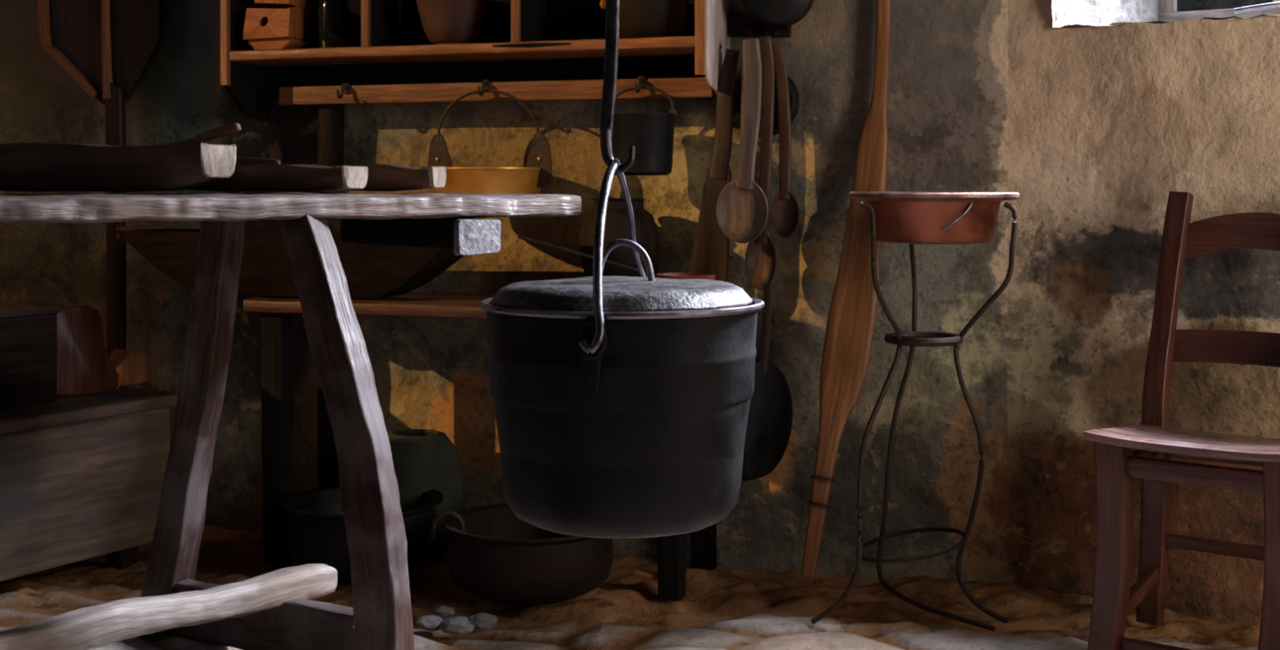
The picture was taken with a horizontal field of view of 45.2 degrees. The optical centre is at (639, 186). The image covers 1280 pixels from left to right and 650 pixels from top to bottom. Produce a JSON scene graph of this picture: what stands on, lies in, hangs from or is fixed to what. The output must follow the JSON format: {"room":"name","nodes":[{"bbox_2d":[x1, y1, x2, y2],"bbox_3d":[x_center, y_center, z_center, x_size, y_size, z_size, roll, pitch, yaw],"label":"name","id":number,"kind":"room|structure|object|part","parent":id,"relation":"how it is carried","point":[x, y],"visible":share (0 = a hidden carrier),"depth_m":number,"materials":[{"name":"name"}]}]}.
{"room":"historic interior","nodes":[
{"label":"historic interior","id":0,"kind":"room"},
{"bbox_2d":[0,0,1008,582],"bbox_3d":[-0.963,-0.560,3.921,3.808,2.960,0.030,0,0,18],"label":"wall","id":1,"kind":"structure","parent":0,"point":[948,84],"depth_m":3.54,"materials":[{"name":"paint"}]},
{"bbox_2d":[220,0,729,121],"bbox_3d":[-0.403,-0.457,3.634,1.224,0.606,0.205,0,0,18],"label":"wall shelf","id":2,"kind":"object","parent":1,"relation":"attached to","point":[516,40],"visible":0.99,"depth_m":3.66,"materials":[{"name":"orange wood"}]},
{"bbox_3d":[-0.976,-0.463,3.826,0.016,0.595,0.190,0,0,18],"label":"panel","id":3,"kind":"part","parent":2,"relation":"part of","materials":[{"name":"brown wood"}]},
{"bbox_2d":[241,0,312,49],"bbox_3d":[-0.885,-0.406,3.768,0.134,0.152,0.111,0,0,18],"label":"box","id":4,"kind":"object","parent":2,"relation":"on","point":[277,24],"visible":0.95,"depth_m":3.73,"materials":[{"name":"orange wood"}]},
{"bbox_3d":[-0.877,-0.460,3.758,0.100,0.044,0.080,0,0,18],"label":"lid","id":5,"kind":"part","parent":4,"relation":"part of","materials":[{"name":"orange wood"}]},
{"bbox_2d":[317,0,349,48],"bbox_3d":[-0.745,-0.436,3.747,0.076,0.212,0.076,0,0,0],"label":"glass bottle","id":6,"kind":"object","parent":2,"relation":"on","point":[333,15],"visible":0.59,"depth_m":3.71,"materials":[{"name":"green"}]},
{"bbox_2d":[416,0,488,44],"bbox_3d":[-0.444,-0.394,3.638,0.180,0.127,0.180,0,0,0],"label":"clay bowl","id":7,"kind":"object","parent":2,"relation":"on","point":[443,21],"visible":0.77,"depth_m":3.58,"materials":[{"name":"ceramic"}]},
{"bbox_2d":[599,0,689,38],"bbox_3d":[0.018,-0.380,3.498,0.188,0.100,0.188,0,0,-34],"label":"pot","id":8,"kind":"object","parent":2,"relation":"on","point":[637,19],"visible":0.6,"depth_m":3.43,"materials":[{"name":"brown ceramic"}]},
{"bbox_3d":[-0.081,-0.415,3.510,0.023,0.026,0.025,0,0,0],"label":"knob","id":9,"kind":"part","parent":8,"relation":"part of","materials":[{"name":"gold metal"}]},
{"bbox_3d":[0.174,-0.457,3.448,0.007,0.606,0.200,0,0,18],"label":"panel","id":10,"kind":"part","parent":2,"relation":"part of","materials":[{"name":"wood"}]},
{"bbox_2d":[279,75,714,166],"bbox_3d":[-0.357,-0.151,3.643,1.105,0.202,0.145,0,0,18],"label":"hook rail","id":11,"kind":"object","parent":1,"relation":"attached to","point":[331,100],"visible":0.94,"depth_m":3.65,"materials":[{"name":"brown wood"}]},
{"bbox_2d":[427,88,551,193],"bbox_3d":[-0.351,-0.081,3.571,0.263,0.290,0.263,0,0,-17],"label":"brass pot","id":12,"kind":"object","parent":11,"relation":"hanging from","point":[537,173],"visible":0.7,"depth_m":3.50,"materials":[{"name":"metal"}]},
{"bbox_3d":[-0.361,-0.223,3.630,1.105,0.047,0.021,0,0,18],"label":"rail","id":13,"kind":"part","parent":11,"relation":"part of","materials":[{"name":"brown wood"}]},
{"bbox_2d":[611,85,677,175],"bbox_3d":[0.001,-0.126,3.456,0.164,0.201,0.157,0,0,0],"label":"pail","id":14,"kind":"object","parent":11,"relation":"hanging from","point":[651,134],"visible":0.76,"depth_m":3.39,"materials":[{"name":"black metal"}]},
{"bbox_2d":[733,75,799,137],"bbox_3d":[0.279,-0.192,3.486,0.161,0.161,0.016,0,0,12],"label":"griddle plate","id":15,"kind":"object","parent":1,"relation":"attached to","point":[793,94],"visible":0.37,"depth_m":3.48,"materials":[{"name":"black metal"}]},
{"bbox_2d":[741,283,792,480],"bbox_3d":[0.260,0.427,3.348,0.049,0.431,0.270,0,0,39],"label":"frying pan","id":16,"kind":"object","parent":1,"relation":"hanging from","point":[770,419],"visible":0.73,"depth_m":3.35,"materials":[{"name":"black metal"}]},
{"bbox_3d":[0.271,0.309,3.348,0.034,0.196,0.007,0,0,18],"label":"handle","id":17,"kind":"part","parent":16,"relation":"part of","materials":[{"name":"metal"}]},
{"bbox_3d":[0.254,0.507,3.353,0.034,0.270,0.270,0,0,39],"label":"dish","id":18,"kind":"part","parent":16,"relation":"part of","materials":[{"name":"black metal"}]},
{"bbox_2d":[741,0,813,28],"bbox_3d":[0.309,-0.439,3.430,0.168,0.168,0.039,0,0,-1],"label":"frying pan","id":19,"kind":"object","parent":1,"relation":"attached to","point":[777,14],"visible":1,"depth_m":3.41,"materials":[{"name":"black metal"}]},
{"bbox_3d":[0.260,-0.363,3.459,0.140,0.057,0.116,0,0,18],"label":"peg rail","id":20,"kind":"object","parent":1,"relation":"attached to","visible":0},
{"bbox_2d":[715,38,768,243],"bbox_3d":[0.229,-0.100,3.400,0.118,0.449,0.031,0,0,18],"label":"wooden spoon","id":21,"kind":"object","parent":20,"relation":"hanging from","point":[742,206],"visible":1,"depth_m":3.38,"materials":[{"name":"brown wood"}]},
{"bbox_2d":[715,178,768,243],"bbox_3d":[0.229,0.054,3.400,0.118,0.143,0.031,0,0,18],"label":"spoon bowl","id":22,"kind":"object","parent":21,"relation":"on","point":[742,206],"depth_m":3.40,"materials":[{"name":"brown wood"}]},
{"bbox_3d":[0.239,-0.158,3.390,0.059,0.332,0.018,0,0,18],"label":"handle","id":23,"kind":"part","parent":21,"relation":"part of","materials":[{"name":"brown wood"}]},
{"bbox_2d":[745,35,776,289],"bbox_3d":[0.272,-0.052,3.428,0.072,0.564,0.031,0,0,18],"label":"wooden spoon","id":24,"kind":"object","parent":20,"relation":"hanging from","point":[761,254],"visible":0.84,"depth_m":3.41,"materials":[{"name":"brown wood"}]},
{"bbox_2d":[745,232,776,289],"bbox_3d":[0.272,0.166,3.428,0.072,0.129,0.031,0,0,18],"label":"spoon bowl","id":25,"kind":"object","parent":24,"relation":"on","point":[761,254],"depth_m":3.43,"materials":[{"name":"brown wood"}]},
{"bbox_3d":[0.277,-0.102,3.420,0.043,0.462,0.014,0,0,18],"label":"handle","id":26,"kind":"part","parent":24,"relation":"part of","materials":[{"name":"brown wood"}]},
{"bbox_2d":[771,42,799,238],"bbox_3d":[0.325,-0.103,3.448,0.070,0.437,0.031,0,0,18],"label":"wooden spoon","id":27,"kind":"object","parent":20,"relation":"hanging from","point":[784,208],"visible":0.98,"depth_m":3.44,"materials":[{"name":"brown wood"}]},
{"bbox_3d":[0.314,-0.146,3.445,0.050,0.351,0.014,0,0,20],"label":"handle","id":28,"kind":"part","parent":27,"relation":"part of","materials":[{"name":"brown wood"}]},
{"bbox_2d":[771,190,799,238],"bbox_3d":[0.328,0.062,3.447,0.064,0.107,0.031,0,0,18],"label":"spoon bowl","id":29,"kind":"object","parent":27,"relation":"on","point":[784,208],"depth_m":3.44,"materials":[{"name":"brown wood"}]},
{"bbox_2d":[0,524,1261,649],"bbox_3d":[0.125,0.874,1.500,5.750,0.061,6.200,0,0,0],"label":"floor","id":30,"kind":"structure","parent":0,"point":[722,607],"depth_m":3.17,"materials":[{"name":"stone"}]},
{"bbox_2d":[0,386,178,581],"bbox_3d":[-1.506,0.673,3.234,0.452,0.394,1.029,0,0,30],"label":"wooden chest","id":31,"kind":"object","parent":30,"relation":"on","point":[82,477],"visible":0.77,"depth_m":3.34,"materials":[{"name":"brown wood"}]},
{"bbox_2d":[0,303,60,408],"bbox_3d":[-1.570,0.371,3.166,0.250,0.207,0.713,0,0,30],"label":"crate","id":32,"kind":"object","parent":31,"relation":"on","point":[28,333],"visible":1,"depth_m":3.34,"materials":[{"name":"brown wood"}]},
{"bbox_2d":[57,305,119,396],"bbox_3d":[-1.284,0.376,3.535,0.041,0.206,0.198,0,0,30],"label":"leaning board","id":33,"kind":"object","parent":31,"relation":"on","point":[85,366],"visible":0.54,"depth_m":3.52,"materials":[{"name":"red wood"}]},
{"bbox_3d":[-1.506,0.493,3.234,0.452,0.034,1.029,0,0,30],"label":"lid","id":34,"kind":"part","parent":31,"relation":"part of","materials":[{"name":"brown wood"}]},
{"bbox_2d":[109,348,146,387],"bbox_3d":[-1.236,0.432,3.688,0.070,0.085,0.090,0,0,30],"label":"wood block","id":35,"kind":"object","parent":31,"relation":"on","point":[130,365],"visible":0.76,"depth_m":3.67,"materials":[{"name":"brown wood"}]},
{"bbox_2d":[37,0,163,386],"bbox_3d":[-1.398,0.012,3.980,0.373,1.683,0.050,0,0,18],"label":"peel","id":36,"kind":"object","parent":30,"relation":"on","point":[107,47],"visible":0.8,"depth_m":3.96,"materials":[{"name":"brown wood"}]},
{"bbox_3d":[-1.394,-0.519,3.994,0.373,0.621,0.020,0,0,18],"label":"blade","id":37,"kind":"part","parent":36,"relation":"part of","materials":[{"name":"brown wood"}]},
{"bbox_2d":[0,192,582,649],"bbox_3d":[-1.044,0.446,2.528,2.021,0.868,0.852,0,0,-34],"label":"work table","id":38,"kind":"object","parent":30,"relation":"on","point":[273,610],"visible":1,"depth_m":2.62,"materials":[{"name":"brown wood"}]},
{"bbox_2d":[0,141,236,191],"bbox_3d":[-1.018,-0.035,2.812,0.565,0.090,0.154,0,0,15],"label":"trough","id":39,"kind":"object","parent":38,"relation":"on","point":[36,166],"visible":1,"depth_m":2.73,"materials":[{"name":"brown wood"}]},
{"bbox_2d":[160,122,241,146],"bbox_3d":[-0.870,-0.074,2.831,0.316,0.082,0.038,0,0,23],"label":"wooden stick","id":40,"kind":"object","parent":39,"relation":"on","point":[208,135],"visible":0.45,"depth_m":2.78,"materials":[{"name":"brown wood"}]},
{"bbox_3d":[-0.861,0.465,2.964,0.222,0.830,0.102,0,0,24],"label":"leg","id":41,"kind":"part","parent":38,"relation":"part of","materials":[{"name":"brown wood"}]},
{"bbox_2d":[186,163,368,191],"bbox_3d":[-0.692,-0.016,2.844,0.386,0.052,0.112,0,0,19],"label":"trough","id":42,"kind":"object","parent":38,"relation":"on","point":[260,177],"visible":0.74,"depth_m":2.78,"materials":[{"name":"brown wood"}]},
{"bbox_2d":[235,156,280,164],"bbox_3d":[-0.749,-0.047,2.921,0.137,0.017,0.017,0,0,8],"label":"wooden stick","id":43,"kind":"object","parent":42,"relation":"on","point":[239,159],"visible":0.47,"depth_m":2.91,"materials":[{"name":"brown wood"}]},
{"bbox_3d":[-0.490,0.446,2.577,0.321,0.817,0.087,0,0,44],"label":"leg","id":44,"kind":"part","parent":38,"relation":"part of","materials":[{"name":"brown wood"}]},
{"bbox_2d":[342,164,446,191],"bbox_3d":[-0.534,-0.017,2.995,0.305,0.054,0.101,0,0,14],"label":"trough","id":45,"kind":"object","parent":38,"relation":"on","point":[381,177],"visible":0.51,"depth_m":2.94,"materials":[{"name":"brown wood"}]},
{"bbox_2d":[280,484,443,582],"bbox_3d":[-0.612,0.774,3.400,0.353,0.171,0.353,0,0,0],"label":"pot","id":46,"kind":"object","parent":30,"relation":"on","point":[317,531],"visible":0.57,"depth_m":3.30,"materials":[{"name":"black metal"}]},
{"bbox_2d":[386,428,465,559],"bbox_3d":[-0.528,0.718,3.604,0.238,0.287,0.238,0,0,0],"label":"jar","id":47,"kind":"object","parent":30,"relation":"on","point":[424,460],"visible":0.56,"depth_m":3.52,"materials":[{"name":"ceramic"}]},
{"bbox_2d":[415,614,442,631],"bbox_3d":[-0.407,0.844,2.982,0.056,0.028,0.049,0,0,0],"label":"stone","id":48,"kind":"object","parent":30,"relation":"on","point":[430,622],"visible":1,"depth_m":2.97,"materials":[{"name":"grey stone"}]},
{"bbox_2d":[433,604,454,617],"bbox_3d":[-0.389,0.844,3.061,0.044,0.026,0.039,0,0,0],"label":"stone","id":49,"kind":"object","parent":30,"relation":"on","point":[442,611],"visible":0.98,"depth_m":3.05,"materials":[{"name":"grey stone"}]},
{"bbox_2d":[439,616,474,634],"bbox_3d":[-0.353,0.844,2.961,0.069,0.036,0.052,0,0,0],"label":"stone","id":50,"kind":"object","parent":30,"relation":"on","point":[456,624],"visible":1,"depth_m":2.94,"materials":[{"name":"grey stone"}]},
{"bbox_2d":[243,292,716,599],"bbox_3d":[-0.333,0.563,3.518,1.101,0.616,0.344,0,0,18],"label":"bench","id":51,"kind":"object","parent":30,"relation":"on","point":[277,313],"visible":0.27,"depth_m":3.53,"materials":[{"name":"red wood"}]},
{"bbox_3d":[-0.837,0.579,3.556,0.060,0.584,0.056,0,0,18],"label":"leg","id":52,"kind":"part","parent":51,"relation":"part of","materials":[{"name":"brown wood"}]},
{"bbox_2d":[115,225,463,298],"bbox_3d":[-0.798,0.174,3.601,0.892,0.157,0.191,0,0,18],"label":"wooden bowl","id":53,"kind":"object","parent":51,"relation":"on","point":[371,270],"visible":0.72,"depth_m":3.52,"materials":[{"name":"black wood"}]},
{"bbox_3d":[-0.760,0.579,3.793,0.060,0.584,0.056,0,0,18],"label":"leg","id":54,"kind":"part","parent":51,"relation":"part of","materials":[{"name":"brown wood"}]},
{"bbox_2d":[517,235,715,280],"bbox_3d":[-0.052,0.181,3.294,0.429,0.149,0.131,0,0,0],"label":"saucepan","id":55,"kind":"object","parent":51,"relation":"on","point":[680,275],"visible":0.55,"depth_m":3.32,"materials":[{"name":"red metal"}]},
{"bbox_3d":[-0.112,0.152,3.324,0.311,0.091,0.020,0,0,10],"label":"handle","id":56,"kind":"part","parent":55,"relation":"part of","materials":[{"name":"metal"}]},
{"bbox_2d":[579,198,658,276],"bbox_3d":[-0.048,0.141,3.494,0.180,0.228,0.180,0,0,0],"label":"storage jar","id":57,"kind":"object","parent":51,"relation":"on","point":[617,226],"visible":0.46,"depth_m":3.43,"materials":[{"name":"brown ceramic"}]},
{"bbox_3d":[0.067,0.578,3.262,0.061,0.584,0.054,0,0,18],"label":"leg","id":58,"kind":"part","parent":51,"relation":"part of","materials":[{"name":"brown wood"}]},
{"bbox_3d":[0.144,0.578,3.499,0.060,0.584,0.056,0,0,19],"label":"leg","id":59,"kind":"part","parent":51,"relation":"part of","materials":[{"name":"brown wood"}]},
{"bbox_2d":[688,48,739,281],"bbox_3d":[0.166,-0.034,3.441,0.113,0.546,0.029,0,0,16],"label":"wooden spatula","id":60,"kind":"object","parent":51,"relation":"on","point":[710,250],"visible":0.94,"depth_m":3.43,"materials":[{"name":"brown wood"}]},
{"bbox_3d":[0.157,0.090,3.441,0.097,0.297,0.012,0,0,18],"label":"blade","id":61,"kind":"part","parent":60,"relation":"part of","materials":[{"name":"brown wood"}]},
{"bbox_3d":[0.188,-0.161,3.432,0.070,0.292,0.029,0,0,0],"label":"handle","id":62,"kind":"part","parent":60,"relation":"part of","materials":[{"name":"brown wood"}]},
{"bbox_2d":[467,612,497,629],"bbox_3d":[-0.306,0.844,2.989,0.058,0.030,0.047,0,0,-14],"label":"stone","id":63,"kind":"object","parent":30,"relation":"on","point":[482,620],"visible":0.97,"depth_m":2.97,"materials":[{"name":"grey stone"}]},
{"bbox_2d":[431,502,626,605],"bbox_3d":[-0.229,0.765,3.230,0.363,0.190,0.363,0,0,42],"label":"pot","id":64,"kind":"object","parent":30,"relation":"on","point":[493,554],"visible":0.77,"depth_m":3.09,"materials":[{"name":"metal"}]},
{"bbox_3d":[-0.398,0.701,3.190,0.072,0.060,0.012,0,0,0],"label":"handle","id":65,"kind":"part","parent":64,"relation":"part of","materials":[{"name":"metal"}]},
{"bbox_2d":[634,567,657,579],"bbox_3d":[0.032,0.827,3.271,0.083,0.023,0.030,0,0,13],"label":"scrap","id":66,"kind":"object","parent":30,"relation":"on","point":[640,572],"visible":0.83,"depth_m":3.26,"materials":[{"name":"brown wood"}]},
{"bbox_2d":[800,0,890,577],"bbox_3d":[0.441,0.152,3.322,0.285,1.342,0.092,0,0,-35],"label":"wooden paddle","id":67,"kind":"object","parent":30,"relation":"on","point":[848,337],"visible":0.94,"depth_m":3.33,"materials":[{"name":"brown wood"}]},
{"bbox_2d":[810,201,1017,631],"bbox_3d":[0.524,0.444,3.031,0.344,0.829,0.301,0,0,-38],"label":"stand","id":68,"kind":"object","parent":30,"relation":"on","point":[913,338],"visible":0.98,"depth_m":3.04,"materials":[{"name":"metal"}]},
{"bbox_3d":[0.432,0.442,3.010,0.197,0.824,0.046,0,0,-16],"label":"leg","id":69,"kind":"part","parent":68,"relation":"part of","materials":[{"name":"metal"}]},
{"bbox_2d":[848,191,1019,244],"bbox_3d":[0.591,0.062,3.100,0.338,0.102,0.338,0,0,0],"label":"basin","id":70,"kind":"object","parent":68,"relation":"on","point":[900,217],"visible":0.98,"depth_m":2.99,"materials":[{"name":"metal"}]},
{"bbox_3d":[0.591,0.067,3.100,0.272,0.092,0.270,0,0,0],"label":"bowl","id":71,"kind":"part","parent":70,"relation":"part of","materials":[{"name":"orange metal"}]},
{"bbox_3d":[0.572,0.446,3.083,0.129,0.825,0.304,0,0,-22],"label":"leg","id":72,"kind":"part","parent":68,"relation":"part of","materials":[{"name":"metal"}]},
{"bbox_3d":[0.677,0.443,3.041,0.126,0.827,0.051,0,0,29],"label":"leg","id":73,"kind":"part","parent":68,"relation":"part of","materials":[{"name":"metal"}]},
{"bbox_2d":[1084,191,1279,649],"bbox_3d":[1.052,0.437,2.806,0.376,0.854,0.576,0,0,33],"label":"chair","id":74,"kind":"object","parent":30,"relation":"on","point":[1154,442],"visible":1,"depth_m":2.92,"materials":[{"name":"red wood"}]},
{"bbox_3d":[0.823,0.655,2.700,0.068,0.417,0.065,0,0,39],"label":"leg","id":75,"kind":"part","parent":74,"relation":"part of","materials":[{"name":"red wood"}]},
{"bbox_3d":[0.925,0.510,2.870,0.018,0.031,0.389,0,0,29],"label":"apron rail","id":76,"kind":"part","parent":74,"relation":"part of","materials":[{"name":"red wood"}]},
{"bbox_3d":[1.048,0.436,3.071,0.142,0.852,0.057,0,0,-42],"label":"post","id":77,"kind":"part","parent":74,"relation":"part of","materials":[{"name":"red wood"}]},
{"bbox_3d":[1.035,0.462,2.774,0.354,0.074,0.514,0,0,31],"label":"seat","id":78,"kind":"part","parent":74,"relation":"part of","materials":[{"name":"brown wood"}]},
{"bbox_3d":[0.942,0.488,2.610,0.286,0.036,0.021,0,0,39],"label":"apron rail","id":79,"kind":"part","parent":74,"relation":"part of","materials":[{"name":"red wood"}]},
{"bbox_3d":[1.135,0.515,2.950,0.294,0.031,0.018,0,0,38],"label":"apron rail","id":80,"kind":"part","parent":74,"relation":"part of","materials":[{"name":"red wood"}]},
{"bbox_3d":[1.045,0.655,2.519,0.067,0.418,0.065,0,0,38],"label":"leg","id":81,"kind":"part","parent":74,"relation":"part of","materials":[{"name":"red wood"}]},
{"bbox_2d":[1006,0,1279,623],"bbox_3d":[1.777,-0.560,2.742,2.400,2.960,0.032,0,0,32],"label":"wall","id":82,"kind":"structure","parent":0,"point":[1108,121],"depth_m":3.21,"materials":[{"name":"paint"}]},
{"bbox_2d":[1052,0,1268,31],"bbox_3d":[1.325,-0.738,3.285,0.773,0.817,0.472,0,0,32],"label":"trim","id":83,"kind":"structure","parent":82,"relation":"attached to","point":[1071,15],"depth_m":3.40,"materials":[{"name":"white paint"}]},
{"bbox_2d":[1233,1,1279,13],"bbox_3d":[1.394,-0.380,3.214,0.291,0.021,0.012,0,0,32],"label":"bar","id":84,"kind":"object","parent":83,"relation":"on","point":[1277,4],"visible":1,"depth_m":3.26,"materials":[{"name":"grey metal"}]},
{"bbox_2d":[1158,0,1279,22],"bbox_3d":[1.453,-0.716,3.461,0.591,0.762,0.048,0,0,32],"label":"window","id":85,"kind":"structure","parent":82,"relation":"in","point":[1169,10],"depth_m":3.55,"materials":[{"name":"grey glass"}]},
{"bbox_3d":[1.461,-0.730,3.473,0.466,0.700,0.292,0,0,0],"label":"pane","id":86,"kind":"part","parent":85,"relation":"part of","materials":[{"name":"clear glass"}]},
{"label":"ceiling","id":87,"kind":"structure","parent":0,"visible":0},
{"bbox_3d":[0.072,-1.961,2.300,5.350,0.169,0.168,0,0,0],"label":"trim","id":88,"kind":"structure","parent":87,"relation":"attached to","visible":0},
{"bbox_2d":[600,0,635,173],"bbox_3d":[-0.034,-0.955,2.300,0.053,1.870,0.017,0,0,0],"label":"hook","id":89,"kind":"object","parent":88,"relation":"hanging from","point":[611,41],"visible":0.93,"depth_m":2.30,"materials":[{"name":"metal"}]},
{"bbox_2d":[480,158,764,538],"bbox_3d":[-0.027,0.230,2.300,0.424,0.544,0.424,0,0,41],"label":"cauldron","id":90,"kind":"object","parent":89,"relation":"hanging from","point":[621,404],"visible":1,"depth_m":2.14,"materials":[{"name":"black metal"}]},
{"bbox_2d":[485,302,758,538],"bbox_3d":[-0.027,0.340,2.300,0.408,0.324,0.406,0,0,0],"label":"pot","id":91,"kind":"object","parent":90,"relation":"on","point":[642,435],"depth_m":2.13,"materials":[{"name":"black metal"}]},
{"bbox_3d":[-0.026,0.156,2.300,0.390,0.033,0.388,0,0,0],"label":"lid","id":92,"kind":"part","parent":90,"relation":"part of","materials":[{"name":"metal"}]},
{"bbox_3d":[-0.022,0.113,2.300,0.091,0.070,0.010,0,0,0],"label":"ring handle","id":93,"kind":"part","parent":90,"relation":"part of","materials":[{"name":"metal"}]}
]}

